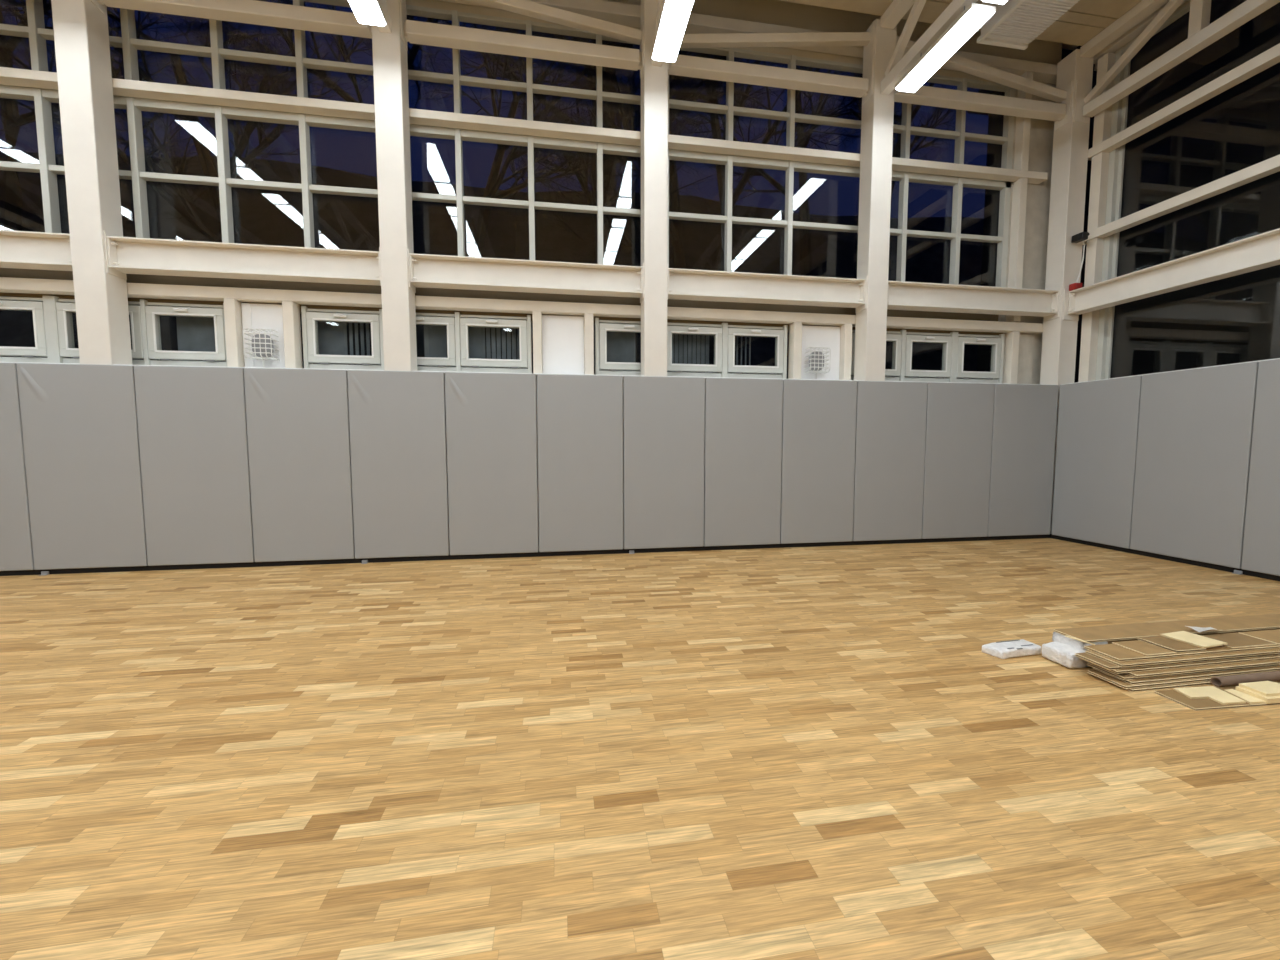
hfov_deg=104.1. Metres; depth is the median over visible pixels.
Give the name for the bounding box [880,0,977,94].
roof truss
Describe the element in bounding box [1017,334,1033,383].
post
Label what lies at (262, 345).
guard
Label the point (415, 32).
tie beam
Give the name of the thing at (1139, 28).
beam
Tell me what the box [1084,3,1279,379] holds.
window frame
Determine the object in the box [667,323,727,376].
window
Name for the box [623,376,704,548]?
pad
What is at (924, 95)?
tie beam
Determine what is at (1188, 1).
wall
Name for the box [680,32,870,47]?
beam
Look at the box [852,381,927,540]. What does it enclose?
pad
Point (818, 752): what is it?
floor
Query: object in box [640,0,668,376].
steel column
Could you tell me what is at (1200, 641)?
board offcut
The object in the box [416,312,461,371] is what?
window
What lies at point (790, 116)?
window
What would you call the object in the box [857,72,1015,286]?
window
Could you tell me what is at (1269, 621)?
board
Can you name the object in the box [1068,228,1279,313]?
i-beam
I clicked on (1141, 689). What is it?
board
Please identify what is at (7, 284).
lintel beam
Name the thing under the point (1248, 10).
tie beam
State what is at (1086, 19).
ceiling
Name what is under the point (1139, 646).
board offcut
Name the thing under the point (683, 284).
i-beam
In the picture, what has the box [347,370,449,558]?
pad
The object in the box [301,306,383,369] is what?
window
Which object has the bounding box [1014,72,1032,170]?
post
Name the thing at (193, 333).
vertical blind
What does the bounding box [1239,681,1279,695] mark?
board offcut
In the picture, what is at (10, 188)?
bare tree
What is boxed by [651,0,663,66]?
roof truss
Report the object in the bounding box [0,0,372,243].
bare tree
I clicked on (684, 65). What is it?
tie beam
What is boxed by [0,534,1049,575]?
baseboard
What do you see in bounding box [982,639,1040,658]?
packet
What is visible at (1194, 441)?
pad
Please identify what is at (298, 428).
pad
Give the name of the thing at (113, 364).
trim
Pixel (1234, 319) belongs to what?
neighbouring building
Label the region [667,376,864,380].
trim
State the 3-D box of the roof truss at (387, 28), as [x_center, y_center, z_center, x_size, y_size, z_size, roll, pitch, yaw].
[-1.622,-4.686,-1.208,0.180,0.885,13.048,-1,4,-9]
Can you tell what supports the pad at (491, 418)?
attached to the wall at (536, 378)
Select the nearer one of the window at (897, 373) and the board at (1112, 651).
the board at (1112, 651)
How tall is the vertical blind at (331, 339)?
0.620 m
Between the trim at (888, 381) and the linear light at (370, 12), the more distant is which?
the trim at (888, 381)
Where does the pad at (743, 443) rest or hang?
attached to the wall at (536, 378)
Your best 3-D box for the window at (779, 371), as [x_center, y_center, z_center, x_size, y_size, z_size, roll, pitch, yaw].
[1.528,-1.672,6.615,0.818,0.740,0.261,-1,4,-9]
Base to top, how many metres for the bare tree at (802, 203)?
11.851 m
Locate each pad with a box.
[0,363,34,570]
[16,363,147,569]
[134,365,254,565]
[244,368,354,561]
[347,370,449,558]
[445,372,538,554]
[537,374,622,551]
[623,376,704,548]
[704,378,782,546]
[780,379,856,543]
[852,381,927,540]
[921,382,994,538]
[987,384,1057,536]
[1052,375,1141,548]
[1130,362,1258,568]
[1241,359,1279,575]
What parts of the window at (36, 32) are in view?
frame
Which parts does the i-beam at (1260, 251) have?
plate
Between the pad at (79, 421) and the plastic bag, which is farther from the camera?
the pad at (79, 421)
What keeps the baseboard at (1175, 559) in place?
on the floor
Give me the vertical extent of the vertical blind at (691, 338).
0.620 m
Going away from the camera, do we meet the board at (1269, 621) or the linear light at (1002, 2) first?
the board at (1269, 621)
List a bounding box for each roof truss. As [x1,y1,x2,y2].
[377,0,391,32]
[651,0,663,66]
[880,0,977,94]
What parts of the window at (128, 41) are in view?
frame, window rail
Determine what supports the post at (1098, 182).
on the window frame at (1120, 108)
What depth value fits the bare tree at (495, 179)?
12.86 m
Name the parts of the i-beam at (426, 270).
plate, plate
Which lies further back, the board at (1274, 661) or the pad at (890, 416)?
the pad at (890, 416)
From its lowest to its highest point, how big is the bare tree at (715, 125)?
13.611 m
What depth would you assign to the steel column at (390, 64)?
5.38 m
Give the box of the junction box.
[1069,283,1081,290]
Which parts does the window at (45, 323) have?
sash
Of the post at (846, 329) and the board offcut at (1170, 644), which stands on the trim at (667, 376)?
the post at (846, 329)
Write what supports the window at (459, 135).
attached to the trim at (4, 272)
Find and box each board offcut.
[1112,640,1175,655]
[1137,636,1206,652]
[1160,631,1227,647]
[1174,686,1245,704]
[1201,633,1276,648]
[1224,689,1265,703]
[1235,686,1279,703]
[1238,629,1279,644]
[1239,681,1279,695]
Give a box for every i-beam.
[0,230,72,270]
[106,236,379,285]
[409,253,642,297]
[668,268,865,307]
[887,281,1059,316]
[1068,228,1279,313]
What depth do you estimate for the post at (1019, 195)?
6.96 m
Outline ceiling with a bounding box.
[779,0,1141,49]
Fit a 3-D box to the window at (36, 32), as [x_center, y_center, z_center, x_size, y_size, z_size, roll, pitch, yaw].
[-6.990,-3.896,5.066,2.873,2.843,0.120,-1,4,-9]
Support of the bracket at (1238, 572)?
on the floor
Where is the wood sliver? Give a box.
[1065,635,1094,644]
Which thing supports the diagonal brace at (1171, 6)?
attached to the steel column at (1074, 72)
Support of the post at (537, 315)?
on the trim at (419, 371)
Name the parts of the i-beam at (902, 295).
plate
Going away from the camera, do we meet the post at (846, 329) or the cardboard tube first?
the cardboard tube
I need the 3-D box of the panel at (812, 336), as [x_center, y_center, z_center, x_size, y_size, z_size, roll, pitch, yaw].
[2.391,-1.676,6.673,0.601,0.752,0.045,-1,4,-9]
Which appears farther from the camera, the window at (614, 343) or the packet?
the window at (614, 343)
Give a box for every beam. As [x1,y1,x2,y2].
[0,277,1042,333]
[96,0,371,38]
[404,20,641,70]
[436,0,1056,83]
[668,54,868,97]
[894,86,1065,120]
[1080,0,1169,57]
[1083,0,1279,116]
[1093,0,1187,63]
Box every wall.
[445,378,623,550]
[998,89,1054,383]
[1094,0,1189,70]
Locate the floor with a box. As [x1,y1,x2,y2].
[0,538,1279,959]
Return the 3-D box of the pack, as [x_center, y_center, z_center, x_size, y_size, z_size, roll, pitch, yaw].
[3.565,0.975,3.194,1.962,0.064,0.195,-1,4,-9]
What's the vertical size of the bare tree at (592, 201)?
13.612 m
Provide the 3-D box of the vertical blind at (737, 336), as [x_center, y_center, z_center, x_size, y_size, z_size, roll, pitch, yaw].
[1.334,-1.718,6.703,0.328,0.620,0.018,-1,4,-9]
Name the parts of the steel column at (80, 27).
gusset plate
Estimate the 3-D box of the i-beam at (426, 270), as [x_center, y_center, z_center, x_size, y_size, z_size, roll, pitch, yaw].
[-1.262,-2.354,5.776,2.589,0.305,0.200,-1,4,-9]
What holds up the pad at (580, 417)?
attached to the wall at (536, 378)
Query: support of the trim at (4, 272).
attached to the wall at (1041, 131)
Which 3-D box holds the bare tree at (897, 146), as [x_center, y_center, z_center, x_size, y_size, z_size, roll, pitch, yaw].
[8.580,-13.161,16.334,8.215,13.263,14.161,-1,4,-9]
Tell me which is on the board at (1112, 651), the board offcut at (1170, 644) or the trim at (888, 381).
the board offcut at (1170, 644)
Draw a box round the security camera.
[1071,232,1089,242]
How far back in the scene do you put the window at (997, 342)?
7.08 m
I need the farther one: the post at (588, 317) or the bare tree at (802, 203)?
the bare tree at (802, 203)
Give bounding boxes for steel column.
[51,0,131,364]
[371,0,416,370]
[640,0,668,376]
[854,19,896,380]
[1040,49,1093,533]
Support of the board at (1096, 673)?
on the board at (1141, 689)
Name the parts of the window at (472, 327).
handle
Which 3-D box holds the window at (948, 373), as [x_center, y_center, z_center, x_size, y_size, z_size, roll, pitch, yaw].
[4.052,-1.700,6.981,0.809,0.740,0.172,-1,4,-9]
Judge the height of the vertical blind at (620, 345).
0.620 m
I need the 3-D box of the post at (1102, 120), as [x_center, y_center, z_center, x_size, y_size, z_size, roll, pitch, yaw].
[6.118,-4.993,6.579,0.123,1.118,0.130,-1,4,-9]
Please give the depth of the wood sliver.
2.94 m
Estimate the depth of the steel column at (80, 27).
4.96 m
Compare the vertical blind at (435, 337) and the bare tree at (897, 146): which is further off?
the bare tree at (897, 146)
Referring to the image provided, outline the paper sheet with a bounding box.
[1187,626,1224,631]
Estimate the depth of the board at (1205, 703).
2.52 m
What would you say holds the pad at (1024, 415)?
attached to the wall at (536, 378)
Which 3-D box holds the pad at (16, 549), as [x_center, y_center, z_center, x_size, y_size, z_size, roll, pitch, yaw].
[-6.615,-0.113,4.902,0.992,2.068,0.052,-1,4,-9]
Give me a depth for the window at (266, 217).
14.38 m
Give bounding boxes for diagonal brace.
[467,0,641,44]
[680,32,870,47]
[896,36,1066,102]
[1084,0,1183,103]
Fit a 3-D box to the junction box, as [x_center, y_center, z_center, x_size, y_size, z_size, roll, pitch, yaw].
[5.866,-2.599,6.714,0.110,0.085,0.096,-1,4,-9]
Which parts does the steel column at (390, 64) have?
gusset plate, gusset plate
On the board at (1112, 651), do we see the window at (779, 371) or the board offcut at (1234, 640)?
the board offcut at (1234, 640)
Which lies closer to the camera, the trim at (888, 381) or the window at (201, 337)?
the window at (201, 337)
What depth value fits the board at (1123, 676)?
2.76 m
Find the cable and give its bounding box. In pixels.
[1076,241,1084,282]
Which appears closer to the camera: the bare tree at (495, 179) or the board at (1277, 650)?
the board at (1277, 650)
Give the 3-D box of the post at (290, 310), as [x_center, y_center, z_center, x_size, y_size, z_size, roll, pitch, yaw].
[-3.907,-1.601,5.610,0.110,0.765,0.160,-1,4,-9]
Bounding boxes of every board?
[1054,614,1279,642]
[1074,653,1279,669]
[1080,655,1279,673]
[1083,644,1279,661]
[1085,648,1279,666]
[1087,662,1279,679]
[1087,670,1272,688]
[1093,666,1279,684]
[1098,677,1211,691]
[1125,659,1279,677]
[1153,682,1279,710]
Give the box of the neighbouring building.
[967,0,1279,382]
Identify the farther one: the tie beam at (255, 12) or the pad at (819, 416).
the pad at (819, 416)
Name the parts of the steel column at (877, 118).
gusset plate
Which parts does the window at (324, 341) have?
handle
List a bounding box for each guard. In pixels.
[242,328,279,366]
[805,347,830,378]
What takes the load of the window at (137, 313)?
in the wall at (536, 378)
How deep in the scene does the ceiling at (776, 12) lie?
6.42 m
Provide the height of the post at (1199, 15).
0.622 m
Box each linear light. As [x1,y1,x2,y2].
[348,0,386,25]
[651,0,693,62]
[895,3,995,92]
[982,0,1006,4]
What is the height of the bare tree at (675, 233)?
12.675 m
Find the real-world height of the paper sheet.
0.020 m
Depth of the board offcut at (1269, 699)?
2.53 m
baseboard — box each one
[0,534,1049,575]
[1050,534,1279,580]
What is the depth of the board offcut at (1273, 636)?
3.06 m
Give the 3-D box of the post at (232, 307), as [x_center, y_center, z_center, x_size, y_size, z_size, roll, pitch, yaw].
[-4.474,-1.593,5.518,0.110,0.765,0.160,-1,4,-9]
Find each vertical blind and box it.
[176,316,225,361]
[317,321,369,364]
[424,325,452,366]
[468,327,526,368]
[605,332,634,370]
[667,334,708,372]
[736,336,750,373]
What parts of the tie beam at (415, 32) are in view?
plate, plate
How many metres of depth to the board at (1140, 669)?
2.78 m
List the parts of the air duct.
casing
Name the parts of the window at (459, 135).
frame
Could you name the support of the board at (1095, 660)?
on the board at (1140, 669)
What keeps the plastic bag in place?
on the floor
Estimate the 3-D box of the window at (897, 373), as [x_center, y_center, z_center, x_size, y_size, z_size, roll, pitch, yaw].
[3.224,-1.690,6.846,0.866,0.740,0.172,-1,4,-9]
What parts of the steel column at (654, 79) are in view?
gusset plate, gusset plate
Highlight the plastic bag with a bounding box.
[1042,642,1090,668]
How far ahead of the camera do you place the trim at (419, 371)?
5.72 m
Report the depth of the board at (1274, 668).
2.75 m
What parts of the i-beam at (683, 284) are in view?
plate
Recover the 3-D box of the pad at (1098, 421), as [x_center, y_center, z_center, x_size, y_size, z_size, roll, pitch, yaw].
[5.830,-0.232,6.410,0.052,2.068,0.961,-1,4,-9]
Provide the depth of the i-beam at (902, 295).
6.69 m
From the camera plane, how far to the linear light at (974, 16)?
5.11 m
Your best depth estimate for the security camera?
6.61 m
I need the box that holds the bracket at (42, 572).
[38,571,48,575]
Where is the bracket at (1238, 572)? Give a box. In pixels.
[1233,570,1242,574]
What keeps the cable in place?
hanging from the security camera
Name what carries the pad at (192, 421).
attached to the wall at (536, 378)
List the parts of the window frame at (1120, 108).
window rail, window rail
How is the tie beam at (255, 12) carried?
attached to the steel column at (80, 27)
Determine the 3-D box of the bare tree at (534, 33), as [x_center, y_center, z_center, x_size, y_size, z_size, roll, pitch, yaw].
[-3.132,-17.449,17.742,14.491,15.566,10.266,-2,5,-29]
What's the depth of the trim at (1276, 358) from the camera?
5.54 m
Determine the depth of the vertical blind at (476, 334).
6.19 m
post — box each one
[223,298,244,366]
[282,301,302,367]
[532,311,542,372]
[584,313,593,374]
[788,322,801,378]
[839,324,851,379]
[1003,331,1019,383]
[1006,178,1027,321]
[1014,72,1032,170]
[1078,238,1103,381]
[1087,152,1108,231]
[1093,53,1115,146]
[1188,0,1210,37]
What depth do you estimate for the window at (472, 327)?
6.05 m
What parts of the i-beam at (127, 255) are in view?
plate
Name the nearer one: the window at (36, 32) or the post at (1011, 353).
the window at (36, 32)
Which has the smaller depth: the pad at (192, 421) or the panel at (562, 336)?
the pad at (192, 421)
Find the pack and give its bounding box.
[1052,628,1279,649]
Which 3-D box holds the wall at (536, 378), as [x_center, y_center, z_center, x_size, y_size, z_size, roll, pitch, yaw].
[-3.268,-0.158,5.903,18.730,2.110,0.290,-1,4,-9]
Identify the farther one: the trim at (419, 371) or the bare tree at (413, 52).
the bare tree at (413, 52)
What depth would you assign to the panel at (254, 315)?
5.58 m
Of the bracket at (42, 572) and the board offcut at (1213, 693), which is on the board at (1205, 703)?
the board offcut at (1213, 693)
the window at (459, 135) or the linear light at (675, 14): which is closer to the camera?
the linear light at (675, 14)
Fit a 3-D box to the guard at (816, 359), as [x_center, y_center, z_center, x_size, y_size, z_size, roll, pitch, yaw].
[2.341,-1.527,6.574,0.282,0.426,0.156,-1,4,-9]
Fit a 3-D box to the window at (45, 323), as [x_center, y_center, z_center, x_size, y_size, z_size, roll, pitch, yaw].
[-6.612,-1.566,5.245,0.899,0.740,0.172,-1,4,-9]
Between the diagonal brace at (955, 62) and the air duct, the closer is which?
the air duct
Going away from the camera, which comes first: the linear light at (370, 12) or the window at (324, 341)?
the linear light at (370, 12)
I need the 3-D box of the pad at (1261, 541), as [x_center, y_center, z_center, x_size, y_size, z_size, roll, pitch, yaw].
[6.147,-0.095,4.470,0.052,2.068,0.982,-1,4,-9]
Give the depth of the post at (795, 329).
6.51 m
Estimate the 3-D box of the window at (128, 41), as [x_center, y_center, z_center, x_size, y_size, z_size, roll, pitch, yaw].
[-3.439,-3.935,5.575,18.380,2.843,0.255,-1,4,-9]
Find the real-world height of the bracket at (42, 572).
0.035 m
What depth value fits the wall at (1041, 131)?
7.09 m
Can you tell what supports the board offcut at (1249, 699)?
on the board at (1205, 703)
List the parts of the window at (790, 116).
frame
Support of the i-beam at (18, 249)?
attached to the steel column at (80, 27)
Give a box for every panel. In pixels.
[241,303,284,367]
[542,315,583,373]
[801,325,839,379]
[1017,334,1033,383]
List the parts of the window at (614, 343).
handle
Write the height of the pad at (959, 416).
2.068 m
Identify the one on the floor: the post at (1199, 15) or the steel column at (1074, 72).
the steel column at (1074, 72)
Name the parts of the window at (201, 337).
handle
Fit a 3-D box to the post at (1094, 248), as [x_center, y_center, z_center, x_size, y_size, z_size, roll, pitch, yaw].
[6.121,-2.272,6.772,0.123,1.920,0.130,-1,4,-9]
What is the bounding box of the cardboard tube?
[1211,671,1279,686]
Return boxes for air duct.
[977,0,1079,49]
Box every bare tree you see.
[0,0,229,230]
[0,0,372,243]
[117,0,548,186]
[359,19,634,190]
[409,16,680,256]
[497,30,761,263]
[508,30,763,336]
[603,45,937,258]
[692,54,862,275]
[751,69,979,198]
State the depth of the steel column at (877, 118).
6.30 m
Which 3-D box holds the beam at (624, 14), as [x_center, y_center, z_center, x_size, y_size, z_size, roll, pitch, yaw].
[-3.278,-5.520,5.457,18.700,0.130,0.160,-1,4,-9]
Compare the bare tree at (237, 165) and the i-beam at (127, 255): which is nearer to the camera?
the i-beam at (127, 255)
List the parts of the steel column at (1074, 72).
gusset plate, gusset plate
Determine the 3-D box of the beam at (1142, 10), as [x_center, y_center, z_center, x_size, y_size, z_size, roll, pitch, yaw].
[6.926,-5.177,0.156,0.180,0.115,13.048,-1,4,-9]
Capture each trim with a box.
[0,268,1002,337]
[0,362,78,363]
[113,364,383,370]
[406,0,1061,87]
[419,371,635,377]
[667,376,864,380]
[888,381,1053,384]
[1061,358,1279,384]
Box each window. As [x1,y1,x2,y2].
[0,0,121,232]
[0,0,1047,247]
[0,150,983,378]
[0,295,66,362]
[56,299,153,364]
[145,302,226,366]
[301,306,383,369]
[406,5,640,263]
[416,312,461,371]
[460,314,531,372]
[595,318,640,375]
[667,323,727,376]
[668,48,862,274]
[727,325,787,378]
[851,330,905,380]
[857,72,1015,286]
[904,332,957,381]
[956,334,1004,382]
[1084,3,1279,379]
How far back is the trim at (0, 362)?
4.97 m
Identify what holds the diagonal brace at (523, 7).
attached to the steel column at (654, 79)

